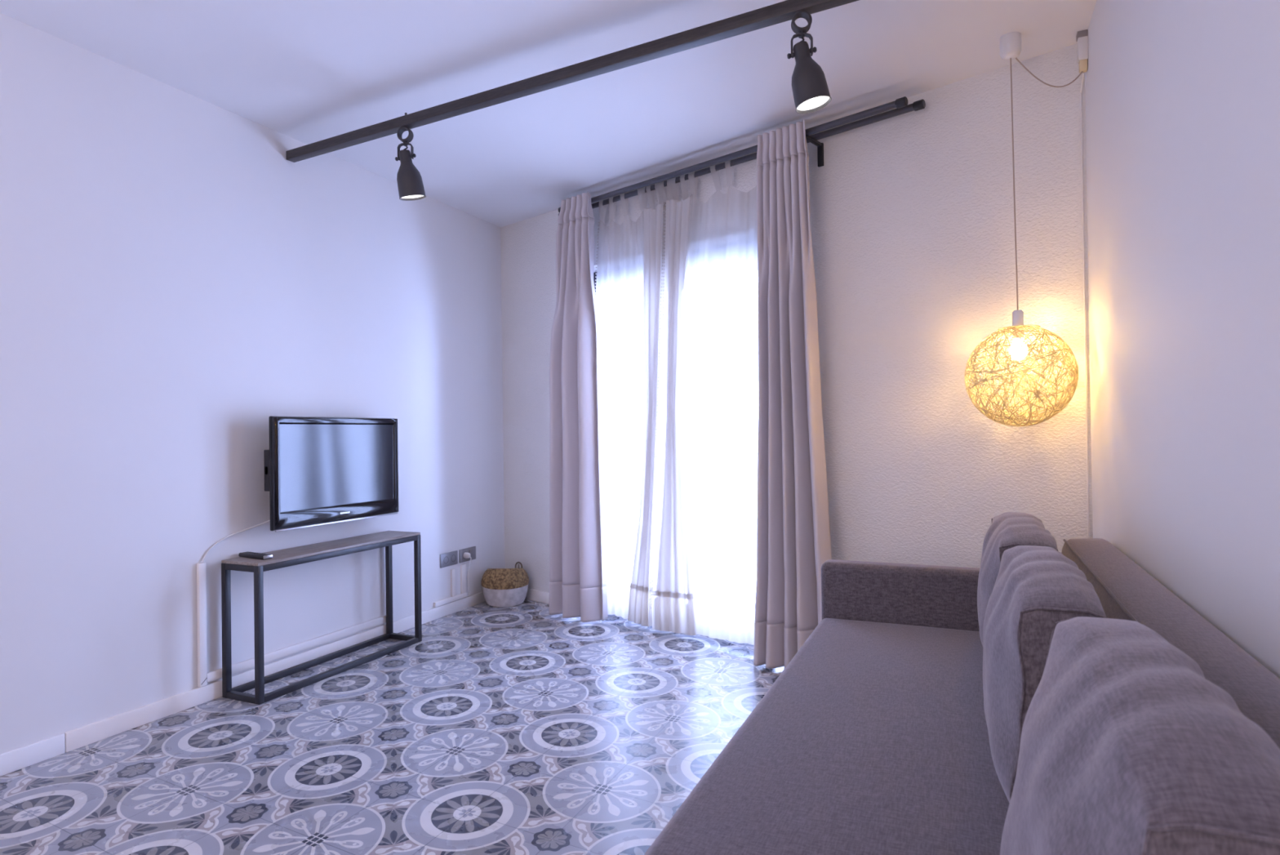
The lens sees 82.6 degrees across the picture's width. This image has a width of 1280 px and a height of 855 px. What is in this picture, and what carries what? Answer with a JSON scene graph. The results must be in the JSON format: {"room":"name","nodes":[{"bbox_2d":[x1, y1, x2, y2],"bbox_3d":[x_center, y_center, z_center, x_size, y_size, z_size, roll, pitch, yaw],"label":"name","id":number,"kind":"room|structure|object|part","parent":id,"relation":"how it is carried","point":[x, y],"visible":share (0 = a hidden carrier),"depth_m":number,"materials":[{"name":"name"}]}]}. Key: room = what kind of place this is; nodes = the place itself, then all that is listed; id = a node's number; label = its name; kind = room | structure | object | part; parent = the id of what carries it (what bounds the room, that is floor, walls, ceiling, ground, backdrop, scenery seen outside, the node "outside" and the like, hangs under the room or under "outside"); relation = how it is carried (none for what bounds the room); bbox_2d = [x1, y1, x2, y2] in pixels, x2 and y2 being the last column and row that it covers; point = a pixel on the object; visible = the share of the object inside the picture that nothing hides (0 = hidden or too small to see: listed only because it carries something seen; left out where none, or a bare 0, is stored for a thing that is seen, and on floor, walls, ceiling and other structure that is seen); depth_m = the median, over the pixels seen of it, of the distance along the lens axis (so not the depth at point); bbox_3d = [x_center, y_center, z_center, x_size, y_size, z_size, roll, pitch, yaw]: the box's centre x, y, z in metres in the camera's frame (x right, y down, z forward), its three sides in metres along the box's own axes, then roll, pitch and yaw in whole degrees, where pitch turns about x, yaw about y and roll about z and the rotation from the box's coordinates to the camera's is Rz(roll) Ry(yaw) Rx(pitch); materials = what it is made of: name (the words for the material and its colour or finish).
{"room":"living room","nodes":[
{"label":"living room","id":0,"kind":"room"},
{"bbox_2d":[0,13,504,753],"bbox_3d":[-2.114,-0.115,2.374,0.120,2.456,5.800,-1,0,24],"label":"wall","id":1,"kind":"structure","parent":0,"point":[173,284],"depth_m":2.90,"materials":[{"name":"white paint"}]},
{"bbox_2d":[0,591,485,776],"bbox_3d":[-2.062,1.078,2.286,0.012,0.068,5.682,-1,0,24],"label":"baseboard","id":2,"kind":"structure","parent":1,"relation":"attached to","point":[11,761],"depth_m":2.82,"materials":[{"name":"white paint"}]},
{"bbox_2d":[263,449,269,491],"bbox_3d":[-1.532,0.192,3.420,0.077,0.200,0.540,-1,0,24],"label":"mount","id":3,"kind":"object","parent":1,"relation":"attached to","point":[266,452],"depth_m":3.16,"materials":[{"name":"black metal"}]},
{"bbox_2d":[268,415,398,531],"bbox_3d":[-1.432,0.199,3.459,0.072,0.496,0.748,-1,0,24],"label":"television","id":4,"kind":"object","parent":3,"relation":"attached to","point":[323,470],"visible":1,"depth_m":3.39,"materials":[{"name":"black plastic"}]},
{"bbox_2d":[201,520,270,562],"bbox_3d":[-1.679,0.460,3.111,0.041,0.172,0.376,-1,0,35],"label":"cable","id":5,"kind":"object","parent":4,"relation":"attached to","point":[268,521],"visible":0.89,"depth_m":3.06,"materials":[{"name":"white plastic"}]},
{"bbox_2d":[196,562,386,686],"bbox_3d":[-1.554,0.794,3.418,0.018,0.495,1.076,-1,0,24],"label":"cable trunking","id":6,"kind":"object","parent":1,"relation":"attached to","point":[203,676],"visible":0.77,"depth_m":3.00,"materials":[{"name":"white paint"}]},
{"bbox_2d":[440,550,457,568],"bbox_3d":[-1.139,0.786,4.351,0.012,0.081,0.156,-1,0,24],"label":"wall socket","id":7,"kind":"object","parent":1,"relation":"attached to","point":[449,558],"visible":1,"depth_m":4.34,"materials":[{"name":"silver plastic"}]},
{"bbox_2d":[433,563,466,607],"bbox_3d":[-1.132,0.939,4.356,0.016,0.204,0.290,-1,0,24],"label":"cable trunking","id":8,"kind":"object","parent":1,"relation":"attached to","point":[463,593],"visible":1,"depth_m":4.38,"materials":[{"name":"white paint"}]},
{"bbox_2d":[462,551,471,595],"bbox_3d":[-1.052,0.902,4.475,0.043,0.271,0.048,-1,0,24],"label":"plug","id":9,"kind":"object","parent":1,"relation":"attached to","point":[466,555],"visible":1,"depth_m":4.47,"materials":[{"name":"white plastic"}]},
{"bbox_2d":[458,546,475,562],"bbox_3d":[-1.066,0.786,4.513,0.013,0.081,0.158,-1,0,24],"label":"wall socket","id":10,"kind":"object","parent":1,"relation":"attached to","point":[472,550],"visible":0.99,"depth_m":4.51,"materials":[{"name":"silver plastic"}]},
{"bbox_2d":[0,598,784,854],"bbox_3d":[-0.552,1.138,1.701,3.484,0.100,6.092,-1,0,24],"label":"floor","id":11,"kind":"structure","parent":0,"point":[522,728],"depth_m":2.42,"materials":[{"name":"tile"}]},
{"bbox_2d":[221,530,422,704],"bbox_3d":[-1.431,0.828,3.397,0.218,0.565,0.954,-1,0,24],"label":"console table","id":12,"kind":"object","parent":11,"relation":"on","point":[292,556],"visible":1,"depth_m":3.20,"materials":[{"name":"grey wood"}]},
{"bbox_3d":[-1.709,0.836,3.013,0.025,0.552,0.025,-1,0,24],"label":"leg","id":13,"kind":"part","parent":12,"relation":"part of","materials":[{"name":"black metal"}]},
{"bbox_3d":[-1.625,0.571,2.975,0.168,0.025,0.025,-1,0,24],"label":"rail","id":14,"kind":"part","parent":12,"relation":"part of","materials":[{"name":"black metal"}]},
{"bbox_3d":[-1.618,1.098,2.972,0.168,0.025,0.025,-1,0,24],"label":"rail","id":15,"kind":"part","parent":12,"relation":"part of","materials":[{"name":"black metal"}]},
{"bbox_2d":[238,551,272,559],"bbox_3d":[-1.613,0.537,3.059,0.182,0.019,0.044,-1,0,31],"label":"remote control","id":16,"kind":"object","parent":12,"relation":"on","point":[246,554],"visible":1,"depth_m":3.04,"materials":[{"name":"black plastic"}]},
{"bbox_3d":[-1.533,0.833,2.934,0.025,0.552,0.025,-1,0,24],"label":"leg","id":17,"kind":"part","parent":12,"relation":"part of","materials":[{"name":"black metal"}]},
{"bbox_3d":[-1.515,1.100,3.435,0.025,0.025,0.904,-1,0,24],"label":"long rail","id":18,"kind":"part","parent":12,"relation":"part of","materials":[{"name":"black metal"}]},
{"bbox_3d":[-1.346,0.570,3.359,0.025,0.025,0.904,-1,0,24],"label":"long rail","id":19,"kind":"part","parent":12,"relation":"part of","materials":[{"name":"black metal"}]},
{"bbox_3d":[-1.339,1.097,3.356,0.025,0.025,0.904,-1,0,24],"label":"long rail","id":20,"kind":"part","parent":12,"relation":"part of","materials":[{"name":"black metal"}]},
{"bbox_3d":[-1.329,0.836,3.860,0.025,0.552,0.025,-1,0,24],"label":"leg","id":21,"kind":"part","parent":12,"relation":"part of","materials":[{"name":"black metal"}]},
{"bbox_3d":[-1.237,1.099,3.819,0.168,0.025,0.025,-1,0,24],"label":"rail","id":22,"kind":"part","parent":12,"relation":"part of","materials":[{"name":"black metal"}]},
{"bbox_3d":[-1.153,0.833,3.781,0.025,0.552,0.025,-1,0,24],"label":"leg","id":23,"kind":"part","parent":12,"relation":"part of","materials":[{"name":"black metal"}]},
{"bbox_2d":[481,561,528,607],"bbox_3d":[-0.854,0.984,4.605,0.297,0.260,0.295,-1,0,24],"label":"basket","id":24,"kind":"object","parent":11,"relation":"on","point":[501,587],"visible":1,"depth_m":4.50,"materials":[{"name":"brown wicker"}]},
{"bbox_2d":[644,537,1279,854],"bbox_3d":[0.595,0.707,1.418,0.886,0.728,2.435,-1,0,24],"label":"sofa","id":25,"kind":"object","parent":11,"relation":"on","point":[873,739],"visible":0.63,"depth_m":1.49,"materials":[{"name":"grey fabric"}]},
{"bbox_3d":[0.535,0.767,1.445,0.750,0.211,2.227,-1,0,24],"label":"seat","id":26,"kind":"part","parent":25,"relation":"part of","materials":[{"name":"grey fabric"}]},
{"bbox_3d":[1.073,0.760,2.483,0.884,0.564,0.100,-1,0,24],"label":"armrest","id":27,"kind":"part","parent":25,"relation":"part of","materials":[{"name":"grey fabric"}]},
{"bbox_2d":[977,511,1057,644],"bbox_3d":[1.058,0.454,2.055,0.208,0.406,0.659,-1,0,24],"label":"cushion","id":28,"kind":"object","parent":25,"relation":"on","point":[1007,530],"visible":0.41,"depth_m":1.90,"materials":[{"name":"grey fabric"}]},
{"bbox_2d":[982,545,1107,802],"bbox_3d":[0.790,0.457,1.448,0.198,0.400,0.662,-1,0,24],"label":"cushion","id":29,"kind":"object","parent":25,"relation":"on","point":[1036,587],"visible":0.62,"depth_m":1.24,"materials":[{"name":"grey fabric"}]},
{"bbox_2d":[1000,616,1279,854],"bbox_3d":[0.527,0.456,0.818,0.228,0.400,0.666,-1,0,24],"label":"cushion","id":30,"kind":"object","parent":25,"relation":"on","point":[1126,746],"visible":1,"depth_m":0.67,"materials":[{"name":"grey fabric"}]},
{"bbox_3d":[0.926,0.675,1.269,0.159,0.674,2.227,-1,0,24],"label":"backrest","id":31,"kind":"part","parent":25,"relation":"part of","materials":[{"name":"grey fabric"}]},
{"bbox_2d":[0,0,1096,227],"bbox_3d":[-0.586,-1.417,1.717,3.484,0.100,6.092,-1,0,24],"label":"ceiling","id":32,"kind":"structure","parent":0,"point":[308,72],"depth_m":2.75,"materials":[{"name":"white paint"}]},
{"bbox_2d":[285,0,859,162],"bbox_3d":[-0.189,-1.272,2.592,3.245,0.042,0.044,-1,0,28],"label":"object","id":33,"kind":"structure","parent":32,"relation":"attached to","point":[783,11],"depth_m":2.58,"materials":[{"name":"black metal"}]},
{"bbox_2d":[395,112,426,200],"bbox_3d":[-0.952,-1.123,3.035,0.109,0.354,0.117,-1,0,24],"label":"spotlight","id":34,"kind":"object","parent":33,"relation":"hanging from","point":[409,179],"visible":1,"depth_m":3.00,"materials":[{"name":"black metal"}]},
{"bbox_3d":[-0.951,-1.046,3.034,0.109,0.200,0.117,-1,0,24],"label":"lamp shade","id":35,"kind":"part","parent":34,"relation":"part of","materials":[{"name":"black metal"}]},
{"bbox_2d":[786,10,831,113],"bbox_3d":[0.521,-1.148,2.221,0.114,0.354,0.114,0,0,-41],"label":"spotlight","id":36,"kind":"object","parent":33,"relation":"hanging from","point":[811,92],"visible":0.99,"depth_m":2.20,"materials":[{"name":"black metal"}]},
{"bbox_3d":[0.461,-1.134,2.225,0.022,0.019,0.017,-1,0,4],"label":"knob","id":37,"kind":"part","parent":36,"relation":"part of","materials":[{"name":"black metal"}]},
{"bbox_3d":[0.522,-1.071,2.222,0.117,0.200,0.110,-1,0,24],"label":"lamp shade","id":38,"kind":"part","parent":36,"relation":"part of","materials":[{"name":"black metal"}]},
{"bbox_3d":[0.519,-1.042,2.221,0.086,0.099,0.087,-1,0,24],"label":"bulb","id":39,"kind":"part","parent":36,"relation":"part of","materials":[{"name":"white glass"}]},
{"bbox_3d":[0.527,-1.149,2.221,0.022,0.019,0.017,-1,0,4],"label":"knob","id":40,"kind":"part","parent":36,"relation":"part of","materials":[{"name":"black metal"}]},
{"bbox_2d":[964,31,1078,426],"bbox_3d":[1.336,-0.695,2.581,0.356,1.385,0.355,-1,0,-19],"label":"pendant lamp","id":41,"kind":"object","parent":32,"relation":"hanging from","point":[1010,46],"visible":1,"depth_m":2.51,"materials":[{"name":"beige wicker"}]},
{"bbox_3d":[1.327,-0.863,2.585,0.013,0.899,0.004,-1,0,24],"label":"cord","id":42,"kind":"part","parent":41,"relation":"part of","materials":[{"name":"beige plastic"}]},
{"bbox_2d":[1012,309,1023,338],"bbox_3d":[1.338,-0.364,2.580,0.036,0.102,0.036,-1,0,24],"label":"socket","id":43,"kind":"object","parent":41,"relation":"attached to","point":[1017,315],"depth_m":2.57,"materials":[{"name":"white plastic"}]},
{"bbox_3d":[1.339,-0.277,2.580,0.060,0.082,0.060,-1,0,24],"label":"bulb","id":44,"kind":"part","parent":41,"relation":"part of","materials":[{"name":"white glass"}]},
{"bbox_3d":[1.343,-0.179,2.578,0.357,0.352,0.357,-1,0,24],"label":"lamp shade","id":45,"kind":"part","parent":41,"relation":"part of","materials":[{"name":"beige wicker"}]},
{"bbox_2d":[1075,29,1088,73],"bbox_3d":[1.558,-1.321,2.567,0.032,0.138,0.034,-1,0,24],"label":"junction box","id":46,"kind":"object","parent":32,"relation":"attached to","point":[1082,37],"visible":1,"depth_m":2.56,"materials":[{"name":"white plastic"}]},
{"bbox_2d":[1015,57,1083,87],"bbox_3d":[1.447,-1.255,2.575,0.232,0.113,0.004,-1,0,4],"label":"cable","id":47,"kind":"object","parent":46,"relation":"hanging from","point":[1016,59],"visible":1,"depth_m":2.57,"materials":[{"name":"beige plastic"}]},
{"bbox_2d":[500,44,1093,592],"bbox_3d":[0.429,-0.139,3.842,3.644,2.456,0.240,-1,0,42],"label":"wall","id":48,"kind":"structure","parent":0,"point":[912,220],"depth_m":3.01,"materials":[{"name":"white paint"}]},
{"bbox_2d":[524,588,549,604],"bbox_3d":[-0.653,1.073,4.648,0.658,0.070,0.012,-1,0,42],"label":"baseboard","id":49,"kind":"structure","parent":48,"relation":"attached to","point":[531,594],"depth_m":4.63,"materials":[{"name":"white paint"}]},
{"bbox_2d":[593,271,596,292],"bbox_3d":[0.248,0.064,4.059,1.480,2.057,0.060,-1,0,42],"label":"window","id":50,"kind":"structure","parent":48,"relation":"in","point":[594,274],"depth_m":4.49,"materials":[{"name":"grey metal"}]},
{"bbox_2d":[558,96,925,215],"bbox_3d":[0.324,-1.245,3.666,2.189,0.133,0.154,-1,0,42],"label":"curtain rod","id":51,"kind":"object","parent":48,"relation":"attached to","point":[900,105],"visible":0.55,"depth_m":3.31,"materials":[{"name":"grey metal"}]},
{"bbox_2d":[548,191,608,622],"bbox_3d":[-0.380,-0.111,4.192,0.385,2.390,0.154,-1,0,40],"label":"window curtain","id":52,"kind":"object","parent":51,"relation":"hanging from","point":[578,587],"visible":1,"depth_m":4.14,"materials":[{"name":"grey fabric"}]},
{"bbox_2d":[595,180,667,626],"bbox_3d":[-0.046,-0.112,4.033,0.558,2.378,0.063,-1,0,42],"label":"sheer curtain","id":53,"kind":"object","parent":51,"relation":"hanging from","point":[629,285],"visible":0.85,"depth_m":4.03,"materials":[{"name":"white fabric"}]},
{"bbox_3d":[-0.241,-0.113,4.189,0.060,2.131,0.014,-1,0,36],"label":"beaded trim","id":54,"kind":"part","parent":53,"relation":"part of","materials":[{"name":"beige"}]},
{"bbox_3d":[-0.102,-0.155,4.080,0.393,2.066,0.039,-1,0,42],"label":"voile panel","id":55,"kind":"part","parent":53,"relation":"part of","materials":[{"name":"white fabric"}]},
{"bbox_3d":[0.090,-0.110,3.880,0.144,2.149,0.018,-1,0,42],"label":"beaded trim","id":56,"kind":"part","parent":53,"relation":"part of","materials":[{"name":"beige fabric"}]},
{"bbox_2d":[649,160,758,644],"bbox_3d":[0.350,-0.116,3.683,0.775,2.386,0.067,-1,0,41],"label":"sheer curtain","id":57,"kind":"object","parent":51,"relation":"hanging from","point":[704,574],"visible":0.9,"depth_m":3.67,"materials":[{"name":"white fabric"}]},
{"bbox_3d":[0.096,-0.106,3.873,0.141,2.157,0.014,-1,0,38],"label":"beaded trim","id":58,"kind":"part","parent":57,"relation":"part of","materials":[{"name":"beige fabric"}]},
{"bbox_3d":[0.421,-0.164,3.614,0.550,2.068,0.034,-1,0,41],"label":"voile panel","id":59,"kind":"part","parent":57,"relation":"part of","materials":[{"name":"white fabric"}]},
{"bbox_2d":[753,120,831,668],"bbox_3d":[0.681,-0.130,3.239,0.417,2.400,0.164,-1,0,41],"label":"window curtain","id":60,"kind":"object","parent":51,"relation":"hanging from","point":[793,541],"visible":0.94,"depth_m":3.24,"materials":[{"name":"grey fabric"}]},
{"bbox_2d":[1084,0,1279,678],"bbox_3d":[0.729,-0.165,0.495,0.120,2.456,4.700,-1,0,24],"label":"wall","id":61,"kind":"structure","parent":0,"point":[1182,97],"depth_m":1.43,"materials":[{"name":"white paint"}]},
{"bbox_2d":[1080,72,1089,537],"bbox_3d":[1.593,-0.135,2.594,0.008,2.240,0.061,-1,0,24],"label":"cable","id":62,"kind":"object","parent":61,"relation":"attached to","point":[1082,77],"visible":0.79,"depth_m":2.62,"materials":[{"name":"white plastic"}]}
]}

